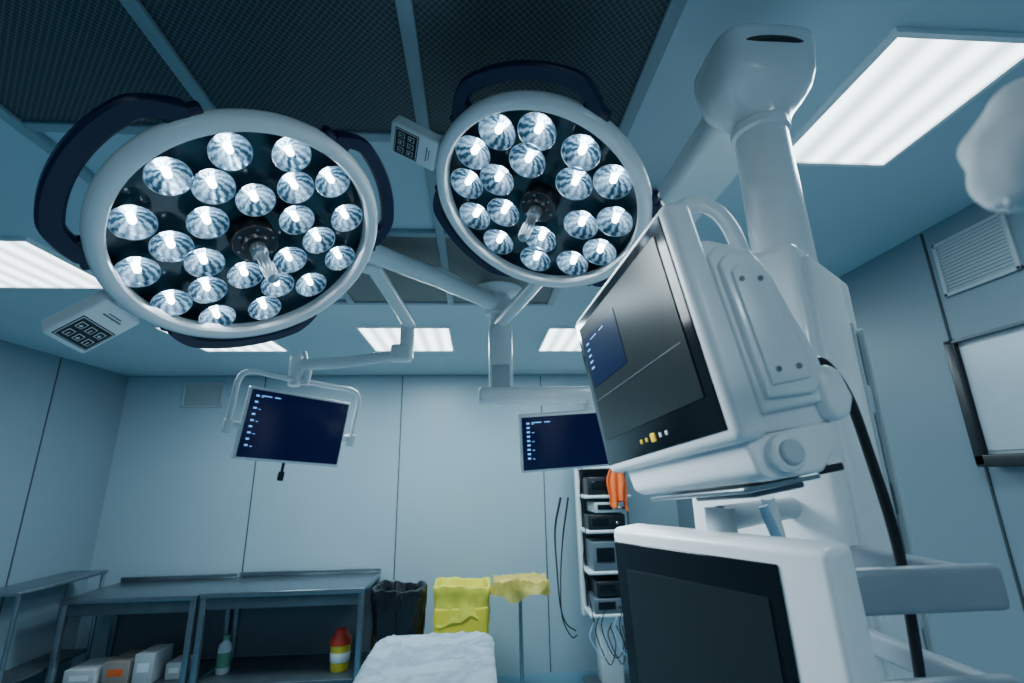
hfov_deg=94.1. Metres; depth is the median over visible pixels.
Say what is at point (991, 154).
cover
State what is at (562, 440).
monitor
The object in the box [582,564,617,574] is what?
shelf
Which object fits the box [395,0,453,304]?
trim
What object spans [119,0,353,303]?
trim
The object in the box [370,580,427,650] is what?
waste bin
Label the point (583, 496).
shelf
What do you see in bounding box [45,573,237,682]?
work table
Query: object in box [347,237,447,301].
mesh panel
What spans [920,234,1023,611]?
trim
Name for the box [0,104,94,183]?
trim
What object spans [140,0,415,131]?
mesh panel
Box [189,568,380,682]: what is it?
work table
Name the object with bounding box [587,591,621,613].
device
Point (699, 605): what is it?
display
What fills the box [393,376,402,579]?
trim
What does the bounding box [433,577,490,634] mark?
waste bin
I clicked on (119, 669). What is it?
carton
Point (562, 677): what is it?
floor
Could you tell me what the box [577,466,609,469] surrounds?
shelf
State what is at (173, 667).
carton
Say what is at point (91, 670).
carton
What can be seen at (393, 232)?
trim
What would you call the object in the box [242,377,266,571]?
trim
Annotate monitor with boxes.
[220,351,360,480]
[518,403,608,472]
[576,195,851,500]
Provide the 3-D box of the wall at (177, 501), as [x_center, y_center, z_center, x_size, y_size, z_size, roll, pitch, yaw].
[-1.159,1.819,4.997,6.100,2.970,0.100,0,-16,-4]
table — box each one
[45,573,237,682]
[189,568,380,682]
[353,631,496,682]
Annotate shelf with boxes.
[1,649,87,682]
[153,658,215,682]
[198,651,369,682]
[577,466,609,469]
[578,494,630,498]
[580,527,614,533]
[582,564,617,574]
[584,603,622,617]
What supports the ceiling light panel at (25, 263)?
attached to the ceiling
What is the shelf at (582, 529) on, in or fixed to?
attached to the equipment rack
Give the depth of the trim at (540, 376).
4.93 m
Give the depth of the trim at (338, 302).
3.08 m
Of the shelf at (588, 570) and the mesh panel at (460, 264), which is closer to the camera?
the mesh panel at (460, 264)
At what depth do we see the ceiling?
1.99 m
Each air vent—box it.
[180,382,224,407]
[931,212,1023,296]
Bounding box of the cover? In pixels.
[957,77,1023,212]
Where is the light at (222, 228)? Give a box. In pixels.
[33,60,664,409]
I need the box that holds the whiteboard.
[943,320,1023,466]
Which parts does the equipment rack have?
panel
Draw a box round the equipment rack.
[574,466,630,682]
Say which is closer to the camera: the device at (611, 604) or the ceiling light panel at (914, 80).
the ceiling light panel at (914, 80)
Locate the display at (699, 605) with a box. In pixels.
[614,523,879,682]
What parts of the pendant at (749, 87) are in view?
ceiling arm, support arm, post, equipment rail, rail, rail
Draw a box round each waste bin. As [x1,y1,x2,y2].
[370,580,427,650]
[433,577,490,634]
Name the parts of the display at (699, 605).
bezel glass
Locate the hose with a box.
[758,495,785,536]
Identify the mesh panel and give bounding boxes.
[0,0,193,124]
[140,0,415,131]
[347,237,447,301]
[413,0,668,133]
[445,238,552,302]
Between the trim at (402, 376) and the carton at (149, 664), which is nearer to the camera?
the carton at (149, 664)
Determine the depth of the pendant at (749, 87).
0.94 m
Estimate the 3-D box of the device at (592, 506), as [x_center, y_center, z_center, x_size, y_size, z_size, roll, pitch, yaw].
[0.891,1.561,4.511,0.300,0.090,0.334,0,-16,-4]
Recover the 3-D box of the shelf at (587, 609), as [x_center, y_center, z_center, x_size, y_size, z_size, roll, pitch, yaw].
[0.885,2.422,4.307,0.440,0.028,0.400,0,-16,-4]
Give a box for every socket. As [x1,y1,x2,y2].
[867,385,875,413]
[889,483,898,513]
[918,614,923,627]
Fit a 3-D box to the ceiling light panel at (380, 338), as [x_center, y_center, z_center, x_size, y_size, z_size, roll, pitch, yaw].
[-0.848,-0.013,3.952,0.710,0.016,0.720,0,-16,-4]
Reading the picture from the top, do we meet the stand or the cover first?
the cover
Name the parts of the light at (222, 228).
grip handle, reflector plate, grip handle, sterile handle, grip handle, ceiling arm mount, grip handle, surgical light, sterile handle, grip handle, reflector plate, grip handle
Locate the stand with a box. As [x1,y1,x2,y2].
[490,572,549,682]
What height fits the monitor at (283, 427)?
0.721 m
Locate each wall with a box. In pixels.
[0,340,128,682]
[71,376,678,682]
[675,202,1023,682]
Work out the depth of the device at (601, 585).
4.19 m
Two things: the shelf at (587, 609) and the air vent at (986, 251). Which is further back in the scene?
the shelf at (587, 609)
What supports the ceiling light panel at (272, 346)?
attached to the ceiling
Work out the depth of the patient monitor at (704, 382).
0.56 m
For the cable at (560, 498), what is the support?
attached to the wall at (177, 501)
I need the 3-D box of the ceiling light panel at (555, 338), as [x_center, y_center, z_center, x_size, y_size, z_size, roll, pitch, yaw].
[0.609,-0.013,4.055,0.710,0.016,0.720,0,-16,-4]
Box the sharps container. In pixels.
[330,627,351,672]
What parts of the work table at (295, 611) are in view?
leg, leg, panel, leg, leg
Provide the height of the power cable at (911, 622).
0.749 m
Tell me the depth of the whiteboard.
1.95 m
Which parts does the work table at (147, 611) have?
leg, leg, panel, leg, leg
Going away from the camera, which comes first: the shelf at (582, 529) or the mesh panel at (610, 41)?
the mesh panel at (610, 41)
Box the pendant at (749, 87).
[652,23,1019,682]
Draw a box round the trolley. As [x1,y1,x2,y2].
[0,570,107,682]
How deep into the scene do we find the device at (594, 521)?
4.33 m
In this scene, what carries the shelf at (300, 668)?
attached to the work table at (295, 611)
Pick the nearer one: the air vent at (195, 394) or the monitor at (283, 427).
the monitor at (283, 427)
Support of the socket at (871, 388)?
attached to the pendant at (749, 87)
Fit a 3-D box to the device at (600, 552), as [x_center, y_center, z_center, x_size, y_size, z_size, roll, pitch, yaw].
[0.889,1.956,4.400,0.360,0.240,0.334,0,-16,-4]
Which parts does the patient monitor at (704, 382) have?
bezel glass, carry handle, knob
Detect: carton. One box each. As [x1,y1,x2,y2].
[62,657,114,682]
[101,649,144,682]
[131,643,173,682]
[164,654,192,679]
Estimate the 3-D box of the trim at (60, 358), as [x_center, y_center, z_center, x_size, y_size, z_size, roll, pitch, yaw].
[-4.036,1.569,3.905,0.006,2.950,0.010,0,-16,-4]
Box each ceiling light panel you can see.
[0,237,102,288]
[152,325,289,351]
[355,326,454,351]
[537,326,580,351]
[791,27,1023,167]
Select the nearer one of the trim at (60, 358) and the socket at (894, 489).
the socket at (894, 489)
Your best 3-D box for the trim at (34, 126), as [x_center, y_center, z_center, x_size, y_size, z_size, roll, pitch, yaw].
[-0.590,-0.681,1.565,1.905,0.024,0.040,0,-16,-4]
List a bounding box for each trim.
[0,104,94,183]
[0,358,61,612]
[22,121,444,141]
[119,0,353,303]
[128,374,586,377]
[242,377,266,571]
[332,300,546,305]
[386,229,449,237]
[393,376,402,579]
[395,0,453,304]
[540,376,550,671]
[547,0,687,305]
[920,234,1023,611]
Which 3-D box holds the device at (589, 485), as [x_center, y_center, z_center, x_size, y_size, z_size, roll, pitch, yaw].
[0.868,1.378,4.561,0.360,0.160,0.334,0,-16,-4]
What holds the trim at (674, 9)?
attached to the ceiling
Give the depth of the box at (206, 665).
4.16 m
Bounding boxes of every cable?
[554,497,576,637]
[817,356,925,677]
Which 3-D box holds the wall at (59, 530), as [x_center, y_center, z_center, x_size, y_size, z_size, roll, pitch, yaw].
[-3.876,0.735,0.933,0.100,2.970,7.920,0,-16,-4]
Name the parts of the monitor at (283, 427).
casing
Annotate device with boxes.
[581,477,608,494]
[582,512,625,529]
[585,537,617,570]
[587,500,626,512]
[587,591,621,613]
[589,574,620,596]
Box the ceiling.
[0,0,1023,375]
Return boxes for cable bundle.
[579,468,626,664]
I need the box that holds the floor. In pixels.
[496,669,628,682]
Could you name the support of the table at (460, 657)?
on the floor
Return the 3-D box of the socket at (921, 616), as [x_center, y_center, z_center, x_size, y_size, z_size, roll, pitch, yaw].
[0.760,0.506,0.896,0.042,0.060,0.006,12,-20,-39]
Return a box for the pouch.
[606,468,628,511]
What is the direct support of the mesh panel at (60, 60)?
attached to the ceiling
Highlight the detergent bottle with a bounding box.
[215,634,232,674]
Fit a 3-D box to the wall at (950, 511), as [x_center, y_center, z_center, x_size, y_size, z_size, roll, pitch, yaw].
[2.108,0.739,1.359,0.100,2.970,7.920,0,-16,-4]
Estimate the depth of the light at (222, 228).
1.17 m
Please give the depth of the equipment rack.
4.32 m
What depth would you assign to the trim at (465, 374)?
5.31 m
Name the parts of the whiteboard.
viewing glass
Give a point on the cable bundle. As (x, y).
(606, 640)

